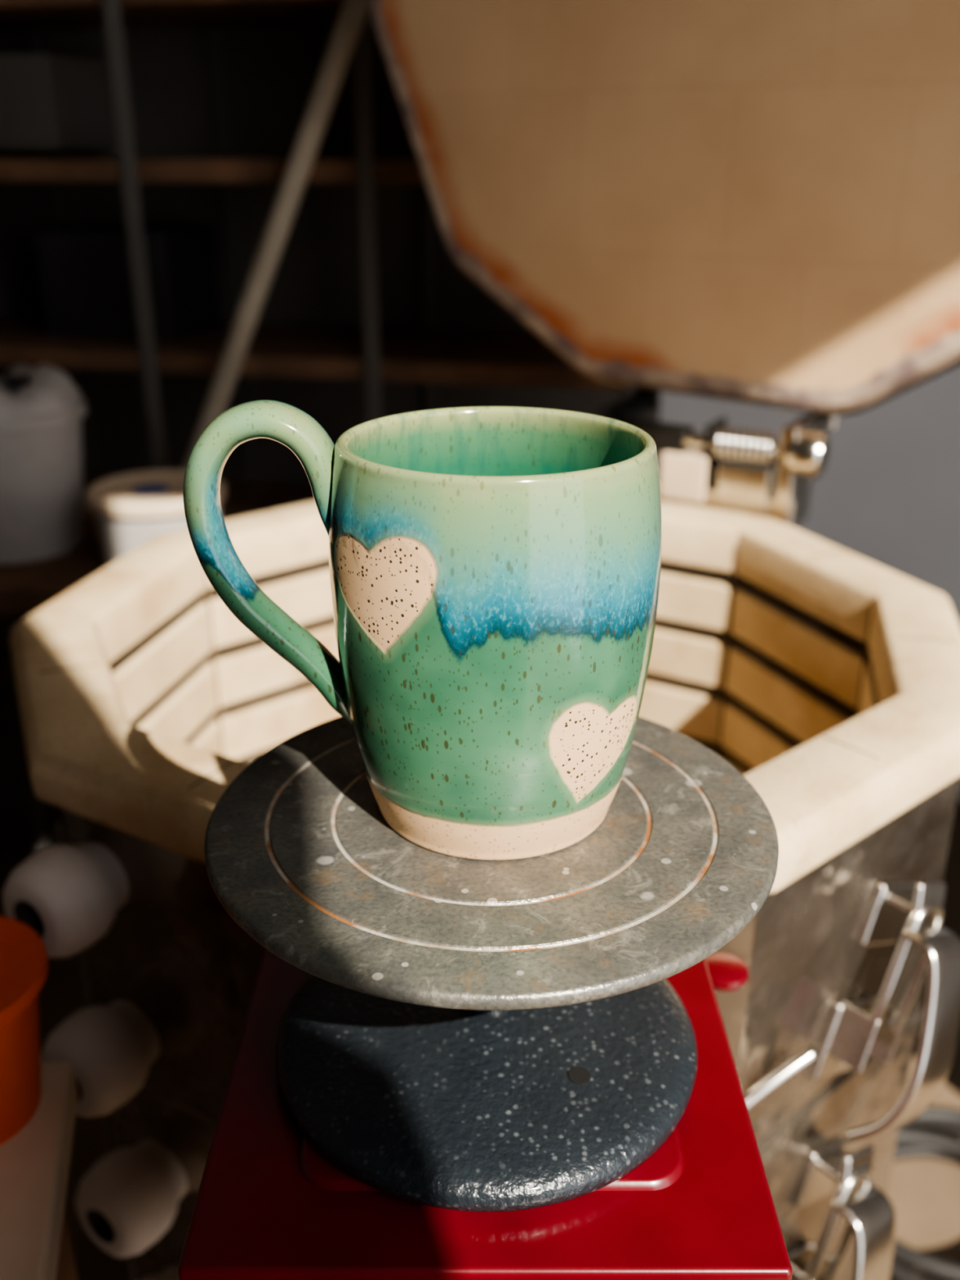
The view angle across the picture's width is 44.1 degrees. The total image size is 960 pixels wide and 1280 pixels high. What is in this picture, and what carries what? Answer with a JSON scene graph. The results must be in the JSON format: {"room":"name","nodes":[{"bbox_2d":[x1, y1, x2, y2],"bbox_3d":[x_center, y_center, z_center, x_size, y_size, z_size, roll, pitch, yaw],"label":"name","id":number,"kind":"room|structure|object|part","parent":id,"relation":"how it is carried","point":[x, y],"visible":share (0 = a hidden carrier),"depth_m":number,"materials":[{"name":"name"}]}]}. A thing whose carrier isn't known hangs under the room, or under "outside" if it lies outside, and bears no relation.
{"room":"art studio","nodes":[
{"label":"art studio","id":0,"kind":"room"},
{"bbox_2d":[0,804,959,1279],"bbox_3d":[0.082,1.006,0.239,2.788,0.041,4.592,0,22,0],"label":"floor","id":1,"kind":"structure","parent":0,"point":[923,1193],"depth_m":1.26,"materials":[{"name":"concrete"}]},
{"bbox_2d":[0,1062,78,1279],"bbox_3d":[-0.261,0.512,0.552,0.249,0.631,0.193,0,22,0],"label":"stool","id":2,"kind":"object","parent":1,"relation":"on","point":[35,1242],"visible":0.79,"depth_m":0.46,"materials":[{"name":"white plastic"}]},
{"bbox_2d":[0,915,48,1144],"bbox_3d":[-0.213,0.163,0.480,0.080,0.068,0.080,0,22,0],"label":"bucket","id":3,"kind":"object","parent":2,"relation":"on","point":[24,959],"visible":1,"depth_m":0.47,"materials":[{"name":"plastic"}]},
{"bbox_3d":[-0.213,0.135,0.469,0.080,0.006,0.080,0,23,0],"label":"bucket lid","id":4,"kind":"part","parent":3,"relation":"part of","materials":[{"name":"orange plastic"}]},
{"bbox_3d":[-0.201,0.491,0.629,0.020,0.610,0.020,0,23,0],"label":"leg","id":5,"kind":"part","parent":2,"relation":"part of","materials":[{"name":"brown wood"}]},
{"bbox_2d":[0,509,275,615],"bbox_3d":[-0.517,0.205,1.278,0.594,0.643,0.254,0,22,0],"label":"shelf board","id":6,"kind":"object","parent":1,"relation":"on","point":[25,588],"visible":0.02,"depth_m":1.08,"materials":[{"name":"brown wood"}]},
{"bbox_2d":[0,363,87,564],"bbox_3d":[-0.451,-0.171,1.123,0.160,0.170,0.160,0,22,0],"label":"lidded jar","id":7,"kind":"object","parent":6,"relation":"on","point":[42,508],"visible":1,"depth_m":1.09,"materials":[{"name":"plastic"}]},
{"bbox_2d":[84,470,226,568],"bbox_3d":[-0.295,-0.106,1.092,0.125,0.074,0.125,0,22,0],"label":"tub","id":8,"kind":"object","parent":6,"relation":"on","point":[130,510],"visible":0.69,"depth_m":1.05,"materials":[{"name":"white plastic"}]},
{"bbox_3d":[-0.295,-0.135,1.080,0.125,0.012,0.125,0,23,0],"label":"lid","id":9,"kind":"part","parent":8,"relation":"part of","materials":[{"name":"white plastic"}]},
{"bbox_2d":[51,0,369,845],"bbox_3d":[-0.359,-0.093,1.337,0.518,1.149,0.024,0,22,0],"label":"leaning pole","id":10,"kind":"object","parent":1,"relation":"on","point":[353,13],"visible":0.59,"depth_m":1.19,"materials":[{"name":"grey metal"}]},
{"bbox_2d":[0,0,661,852],"bbox_3d":[-0.450,-0.308,1.497,1.328,1.453,0.270,5,23,11],"label":"shelves","id":11,"kind":"object","parent":1,"relation":"on","point":[146,146],"visible":0.3,"depth_m":1.45,"materials":[{"name":"brown wood"}]},
{"bbox_2d":[889,1105,959,1279],"bbox_3d":[0.459,0.554,1.153,0.240,0.085,0.239,0,22,0],"label":"coiled hose","id":12,"kind":"object","parent":1,"relation":"on","point":[911,1143],"visible":0.28,"depth_m":1.23,"materials":[{"name":"black rubber"}]},
{"bbox_2d":[941,783,959,1093],"bbox_3d":[0.635,0.331,1.335,0.258,0.367,0.258,0,22,0],"label":"waste bin","id":13,"kind":"object","parent":1,"relation":"on","point":[951,877],"visible":0.15,"depth_m":1.30,"materials":[{"name":"black plastic"}]},
{"bbox_2d":[616,395,653,418],"bbox_3d":[0.129,-0.197,1.007,0.017,0.012,0.074,13,26,28],"label":"hinge arm","id":14,"kind":"object","parent":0,"point":[638,405],"depth_m":1.00},
{"bbox_2d":[635,386,659,410],"bbox_3d":[0.145,-0.253,1.013,0.021,0.111,0.008,13,26,28],"label":"strap","id":15,"kind":"object","parent":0,"point":[638,391],"depth_m":1.02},
{"bbox_2d":[612,417,693,453],"bbox_3d":[0.136,-0.165,0.954,0.070,0.021,0.020,13,26,28],"label":"bar","id":16,"kind":"object","parent":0,"point":[667,437],"depth_m":0.94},
{"bbox_2d":[660,449,707,502],"bbox_3d":[0.165,-0.131,0.944,0.037,0.037,0.021,13,26,28],"label":"block","id":17,"kind":"object","parent":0,"point":[683,476],"depth_m":0.93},
{"bbox_2d":[684,431,780,457],"bbox_3d":[0.172,-0.156,0.929,0.161,0.011,0.103,0,22,0],"label":"shaft","id":18,"kind":"object","parent":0,"point":[691,439],"depth_m":0.92,"materials":[{"name":"silver metal"}]},
{"bbox_2d":[714,426,778,467],"bbox_3d":[0.207,-0.149,0.911,0.052,0.026,0.046,0,22,0],"label":"spring","id":19,"kind":"object","parent":18,"relation":"on","point":[726,433],"depth_m":0.90,"materials":[{"name":"silver metal"}]},
{"bbox_2d":[785,430,830,478],"bbox_3d":[0.246,-0.139,0.888,0.025,0.034,0.034,13,26,28],"label":"hinge knuckle","id":20,"kind":"object","parent":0,"point":[807,455],"depth_m":0.88},
{"bbox_2d":[657,360,959,626],"bbox_3d":[0.082,-1.012,1.822,2.788,2.476,0.041,0,22,0],"label":"wall","id":21,"kind":"structure","parent":0,"point":[887,493],"depth_m":2.10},
{"bbox_2d":[808,413,833,434],"bbox_3d":[0.263,-0.167,0.933,0.016,0.012,0.074,13,26,28],"label":"hinge arm","id":22,"kind":"object","parent":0,"point":[825,424],"depth_m":0.93},
{"bbox_2d":[811,412,838,430],"bbox_3d":[0.279,-0.222,0.938,0.021,0.111,0.008,13,26,29],"label":"strap","id":23,"kind":"object","parent":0,"point":[835,417],"depth_m":0.95,"materials":[{"name":"grey metal"}]},
{"bbox_3d":[0.009,0.500,0.932,0.527,0.012,0.515,0,22,0],"label":"floor","id":24,"kind":"structure","parent":0,"visible":0},
{"bbox_2d":[9,501,959,893],"bbox_3d":[0.009,0.236,0.823,0.573,0.558,0.560,0,22,0],"label":"kiln","id":25,"kind":"object","parent":24,"relation":"on","point":[822,795],"visible":0.23,"depth_m":0.76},
{"bbox_2d":[39,663,97,673],"bbox_3d":[-0.218,0.015,0.628,0.029,0.001,0.001,-9,24,-21],"label":"joint","id":26,"kind":"object","parent":25,"relation":"on","point":[93,664],"visible":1,"depth_m":0.63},
{"bbox_2d":[102,571,144,575],"bbox_3d":[-0.231,-0.043,0.768,0.029,0.001,0.001,5,23,12],"label":"joint","id":27,"kind":"object","parent":25,"relation":"on","point":[103,571],"visible":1,"depth_m":0.77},
{"bbox_2d":[187,760,235,788],"bbox_3d":[-0.118,0.059,0.521,0.001,0.001,0.029,13,26,28],"label":"joint","id":28,"kind":"object","parent":25,"relation":"on","point":[232,762],"visible":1,"depth_m":0.52,"materials":[{"name":"beige"}]},
{"bbox_2d":[205,575,224,755],"bbox_3d":[-0.194,0.193,0.938,0.002,0.541,0.002,0,22,0],"label":"joint","id":29,"kind":"object","parent":25,"relation":"attached to","point":[207,590],"visible":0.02,"depth_m":0.86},
{"bbox_2d":[177,947,792,1279],"bbox_3d":[0.011,0.236,0.438,0.178,0.248,0.199,0,22,0],"label":"control box","id":30,"kind":"object","parent":25,"relation":"attached to","point":[268,1205],"visible":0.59,"depth_m":0.32,"materials":[{"name":"red metal"}]},
{"bbox_3d":[0.003,0.131,0.372,0.109,0.002,0.102,0,23,0],"label":"raised panel","id":31,"kind":"part","parent":30,"relation":"part of","materials":[{"name":"red metal"}]},
{"bbox_2d":[204,715,778,1212],"bbox_3d":[0.003,0.088,0.365,0.166,0.081,0.166,0,22,0],"label":"wheel","id":32,"kind":"object","parent":30,"relation":"on","point":[460,1033],"visible":0.85,"depth_m":0.33,"materials":[{"name":"metal"}]},
{"bbox_2d":[182,400,662,860],"bbox_3d":[-0.009,-0.005,0.327,0.121,0.120,0.091,-12,25,-26],"label":"coffee mug","id":33,"kind":"object","parent":32,"relation":"on","point":[495,571],"visible":1,"depth_m":0.30,"materials":[{"name":"green ceramic"}]},
{"bbox_3d":[-0.058,-0.019,0.328,0.044,0.094,0.017,0,23,0],"label":"mug handle","id":34,"kind":"part","parent":33,"relation":"part of","materials":[{"name":"green ceramic"}]},
{"bbox_3d":[0.090,0.123,0.439,0.019,0.006,0.019,0,23,0],"label":"red knob","id":35,"kind":"part","parent":30,"relation":"part of","materials":[{"name":"plastic"}]},
{"bbox_2d":[109,559,870,672],"bbox_3d":[0.009,0.016,0.732,0.491,0.007,0.481,0,22,0],"label":"heating unit","id":36,"kind":"object","parent":25,"relation":"attached to","point":[857,643],"visible":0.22,"depth_m":0.84,"materials":[{"name":"metal"}]},
{"bbox_2d":[128,615,856,727],"bbox_3d":[0.009,0.060,0.750,0.491,0.007,0.481,0,22,0],"label":"heating unit","id":37,"kind":"object","parent":25,"relation":"attached to","point":[708,633],"visible":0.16,"depth_m":0.86,"materials":[{"name":"metal"}]},
{"bbox_2d":[183,671,804,746],"bbox_3d":[0.009,0.103,0.768,0.491,0.007,0.481,0,22,0],"label":"heating unit","id":38,"kind":"object","parent":25,"relation":"attached to","point":[246,703],"visible":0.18,"depth_m":0.91,"materials":[{"name":"metal"}]},
{"bbox_2d":[236,735,754,772],"bbox_3d":[0.009,0.147,0.786,0.491,0.007,0.481,0,22,0],"label":"heating unit","id":39,"kind":"object","parent":25,"relation":"attached to","point":[711,745],"visible":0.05,"depth_m":0.92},
{"bbox_2d":[58,398,959,1279],"bbox_3d":[0.009,0.207,0.843,0.552,0.646,0.598,0,22,0],"label":"jacket","id":40,"kind":"object","parent":25,"relation":"attached to","point":[172,951],"depth_m":0.57,"materials":[{"name":"silver metal"}]},
{"bbox_2d":[1,840,128,958],"bbox_3d":[-0.190,0.118,0.550,0.050,0.050,0.047,13,26,28],"label":"vase","id":41,"kind":"object","parent":40,"relation":"attached to","point":[77,892],"visible":0.89,"depth_m":0.53,"materials":[{"name":"ceramic"}]},
{"bbox_2d":[13,900,44,939],"bbox_3d":[-0.199,0.124,0.537,0.020,0.020,0.014,13,26,28],"label":"hole","id":42,"kind":"object","parent":41,"relation":"attached to","point":[25,913],"visible":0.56,"depth_m":0.54,"materials":[{"name":"black"}]},
{"bbox_2d":[40,1000,159,1117],"bbox_3d":[-0.184,0.203,0.581,0.050,0.050,0.047,13,26,28],"label":"vase","id":43,"kind":"object","parent":40,"relation":"attached to","point":[111,1049],"visible":0.84,"depth_m":0.56,"materials":[{"name":"ceramic"}]},
{"bbox_2d":[75,1078,82,1102],"bbox_3d":[-0.193,0.208,0.568,0.020,0.020,0.014,13,26,28],"label":"hole","id":44,"kind":"object","parent":43,"relation":"attached to","point":[79,1088],"visible":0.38,"depth_m":0.57,"materials":[{"name":"black"}]},
{"bbox_2d":[75,1139,187,1257],"bbox_3d":[-0.178,0.286,0.611,0.050,0.050,0.047,13,26,28],"label":"vase","id":45,"kind":"object","parent":40,"relation":"attached to","point":[139,1188],"visible":1,"depth_m":0.59,"materials":[{"name":"ceramic"}]},
{"bbox_2d":[85,1208,115,1244],"bbox_3d":[-0.186,0.291,0.598,0.020,0.020,0.014,13,26,28],"label":"hole","id":46,"kind":"object","parent":45,"relation":"attached to","point":[99,1224],"visible":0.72,"depth_m":0.60,"materials":[{"name":"black"}]},
{"bbox_2d":[139,1266,177,1279],"bbox_3d":[-0.172,0.369,0.642,0.050,0.050,0.047,13,26,28],"label":"vase","id":47,"kind":"object","parent":40,"relation":"attached to","point":[170,1273],"visible":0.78,"depth_m":0.65,"materials":[{"name":"ceramic"}]},
{"bbox_3d":[0.110,-0.163,0.987,0.006,0.070,0.053,13,26,28],"label":"hinge","id":48,"kind":"part","parent":40,"relation":"part of","materials":[{"name":"black metal"}]},
{"bbox_2d":[368,0,959,412],"bbox_3d":[0.207,-0.481,0.857,0.691,0.609,0.082,13,26,28],"label":"lid","id":49,"kind":"object","parent":40,"relation":"attached to","point":[757,201],"visible":1,"depth_m":0.90,"materials":[{"name":"brick"}]},
{"bbox_2d":[583,360,959,415],"bbox_3d":[0.213,-0.485,0.867,0.698,0.615,0.063,13,26,28],"label":"band","id":50,"kind":"object","parent":49,"relation":"attached to","point":[957,363],"visible":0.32,"depth_m":0.92,"materials":[{"name":"silver metal"}]},
{"bbox_3d":[0.185,-0.143,0.941,0.006,0.062,0.037,13,26,28],"label":"hinge bracket","id":51,"kind":"part","parent":40,"relation":"part of","materials":[{"name":"silver metal"}]},
{"bbox_3d":[0.165,-0.098,0.950,0.172,0.053,0.005,13,26,28],"label":"hinge","id":52,"kind":"part","parent":40,"relation":"part of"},
{"bbox_3d":[0.165,-0.098,0.950,0.172,0.053,0.005,13,26,28],"label":"plate","id":53,"kind":"part","parent":40,"relation":"part of","materials":[{"name":"silver metal"}]},
{"bbox_2d":[743,1044,819,1111],"bbox_3d":[0.128,0.203,0.533,0.054,0.034,0.007,-9,24,-20],"label":"rod","id":54,"kind":"object","parent":40,"relation":"attached to","point":[809,1054],"visible":0.66,"depth_m":0.53,"materials":[{"name":"silver metal"}]},
{"bbox_3d":[0.244,-0.128,0.915,0.012,0.082,0.057,13,26,28],"label":"hinge","id":55,"kind":"part","parent":40,"relation":"part of","materials":[{"name":"silver metal"}]},
{"bbox_2d":[787,1241,808,1271],"bbox_3d":[0.163,0.346,0.636,0.037,0.041,0.004,6,12,-44],"label":"plate","id":56,"kind":"object","parent":40,"relation":"attached to","point":[797,1256],"depth_m":0.64,"materials":[{"name":"metal"}]},
{"bbox_2d":[793,1137,848,1208],"bbox_3d":[0.180,0.282,0.626,0.037,0.033,0.004,6,12,-44],"label":"plate","id":57,"kind":"object","parent":40,"relation":"attached to","point":[815,1184],"depth_m":0.62,"materials":[{"name":"metal"}]},
{"bbox_2d":[840,1144,874,1183],"bbox_3d":[0.195,0.271,0.612,0.029,0.015,0.004,7,0,-45],"label":"latch","id":58,"kind":"object","parent":57,"relation":"attached to","point":[858,1158],"depth_m":0.61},
{"bbox_2d":[810,997,871,1079],"bbox_3d":[0.182,0.199,0.593,0.037,0.041,0.004,11,10,-45],"label":"plate","id":59,"kind":"object","parent":40,"relation":"attached to","point":[825,1065],"depth_m":0.58,"materials":[{"name":"metal"}]},
{"bbox_2d":[831,1183,895,1279],"bbox_3d":[0.190,0.340,0.612,0.070,0.113,0.030,-18,29,-37],"label":"latch lever","id":60,"kind":"object","parent":40,"relation":"attached to","point":[870,1213],"visible":1,"depth_m":0.60,"materials":[{"name":"silver metal"}]},
{"bbox_2d":[791,1262,805,1279],"bbox_3d":[0.161,0.340,0.618,0.012,0.027,0.020,-18,29,-37],"label":"latch ear","id":61,"kind":"object","parent":60,"relation":"attached to","point":[797,1274],"visible":0.24,"depth_m":0.61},
{"bbox_2d":[801,1241,841,1279],"bbox_3d":[0.182,0.343,0.638,0.012,0.027,0.020,-18,29,-37],"label":"latch ear","id":62,"kind":"object","parent":60,"relation":"attached to","point":[811,1245],"visible":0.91,"depth_m":0.64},
{"bbox_2d":[816,1149,849,1183],"bbox_3d":[0.189,0.275,0.618,0.027,0.013,0.016,-18,29,-37],"label":"hook","id":63,"kind":"object","parent":60,"relation":"attached to","point":[831,1166],"visible":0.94,"depth_m":0.61,"materials":[{"name":"silver metal"}]},
{"bbox_2d":[804,1164,872,1279],"bbox_3d":[0.187,0.306,0.617,0.035,0.072,0.008,7,12,-44],"label":"latch","id":64,"kind":"object","parent":60,"relation":"attached to","point":[864,1173],"depth_m":0.61,"materials":[{"name":"silver metal"}]},
{"bbox_3d":[0.189,0.341,0.611,0.041,0.109,0.030,7,12,-44],"label":"lever","id":65,"kind":"part","parent":60,"relation":"part of","materials":[{"name":"silver metal"}]},
{"bbox_2d":[858,882,915,946],"bbox_3d":[0.202,0.135,0.585,0.037,0.033,0.004,11,9,-45],"label":"plate","id":66,"kind":"object","parent":40,"relation":"attached to","point":[884,922],"depth_m":0.58,"materials":[{"name":"silver metal"}]},
{"bbox_2d":[912,881,946,912],"bbox_3d":[0.217,0.124,0.572,0.004,0.015,0.029,8,-2,45],"label":"latch","id":67,"kind":"object","parent":66,"relation":"attached to","point":[925,892],"depth_m":0.57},
{"bbox_2d":[845,924,959,1142],"bbox_3d":[0.210,0.193,0.569,0.074,0.112,0.030,-18,29,-37],"label":"latch lever","id":68,"kind":"object","parent":40,"relation":"attached to","point":[940,1028],"visible":1,"depth_m":0.56,"materials":[{"name":"silver metal"}]},
{"bbox_2d":[826,1000,879,1073],"bbox_3d":[0.181,0.193,0.575,0.013,0.026,0.020,-18,29,-37],"label":"latch ear","id":69,"kind":"object","parent":68,"relation":"attached to","point":[852,1040],"visible":1,"depth_m":0.57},
{"bbox_2d":[867,995,906,1066],"bbox_3d":[0.201,0.197,0.595,0.013,0.026,0.020,-18,29,-37],"label":"latch ear","id":70,"kind":"object","parent":68,"relation":"attached to","point":[885,1042],"visible":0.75,"depth_m":0.59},
{"bbox_3d":[0.208,0.194,0.568,0.041,0.109,0.030,10,9,-45],"label":"lever","id":71,"kind":"part","parent":68,"relation":"part of","materials":[{"name":"silver metal"}]},
{"bbox_2d":[870,899,944,1033],"bbox_3d":[0.207,0.159,0.575,0.035,0.072,0.008,10,9,-45],"label":"latch","id":72,"kind":"object","parent":68,"relation":"attached to","point":[904,946],"depth_m":0.57,"materials":[{"name":"silver metal"}]},
{"bbox_2d":[884,892,933,914],"bbox_3d":[0.211,0.128,0.577,0.027,0.014,0.016,-18,29,-37],"label":"hook","id":73,"kind":"object","parent":68,"relation":"attached to","point":[904,901],"visible":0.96,"depth_m":0.57,"materials":[{"name":"silver metal"}]},
{"bbox_2d":[717,544,737,755],"bbox_3d":[0.188,0.180,0.968,0.002,0.541,0.002,0,22,0],"label":"joint","id":74,"kind":"object","parent":25,"relation":"attached to","point":[736,545],"visible":0.35,"depth_m":0.90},
{"bbox_2d":[715,461,777,517],"bbox_3d":[0.207,-0.118,0.922,0.041,0.037,0.021,13,26,28],"label":"block","id":75,"kind":"object","parent":25,"relation":"attached to","point":[743,489],"depth_m":0.91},
{"bbox_2d":[823,735,879,759],"bbox_3d":[0.171,0.050,0.545,0.001,0.001,0.029,-18,29,-37],"label":"joint","id":76,"kind":"object","parent":25,"relation":"on","point":[824,735],"visible":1,"depth_m":0.54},
{"bbox_2d":[855,610,871,716],"bbox_3d":[0.245,0.232,0.844,0.002,0.541,0.002,0,22,0],"label":"joint","id":77,"kind":"object","parent":25,"relation":"attached to","point":[866,646],"visible":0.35,"depth_m":0.75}
]}

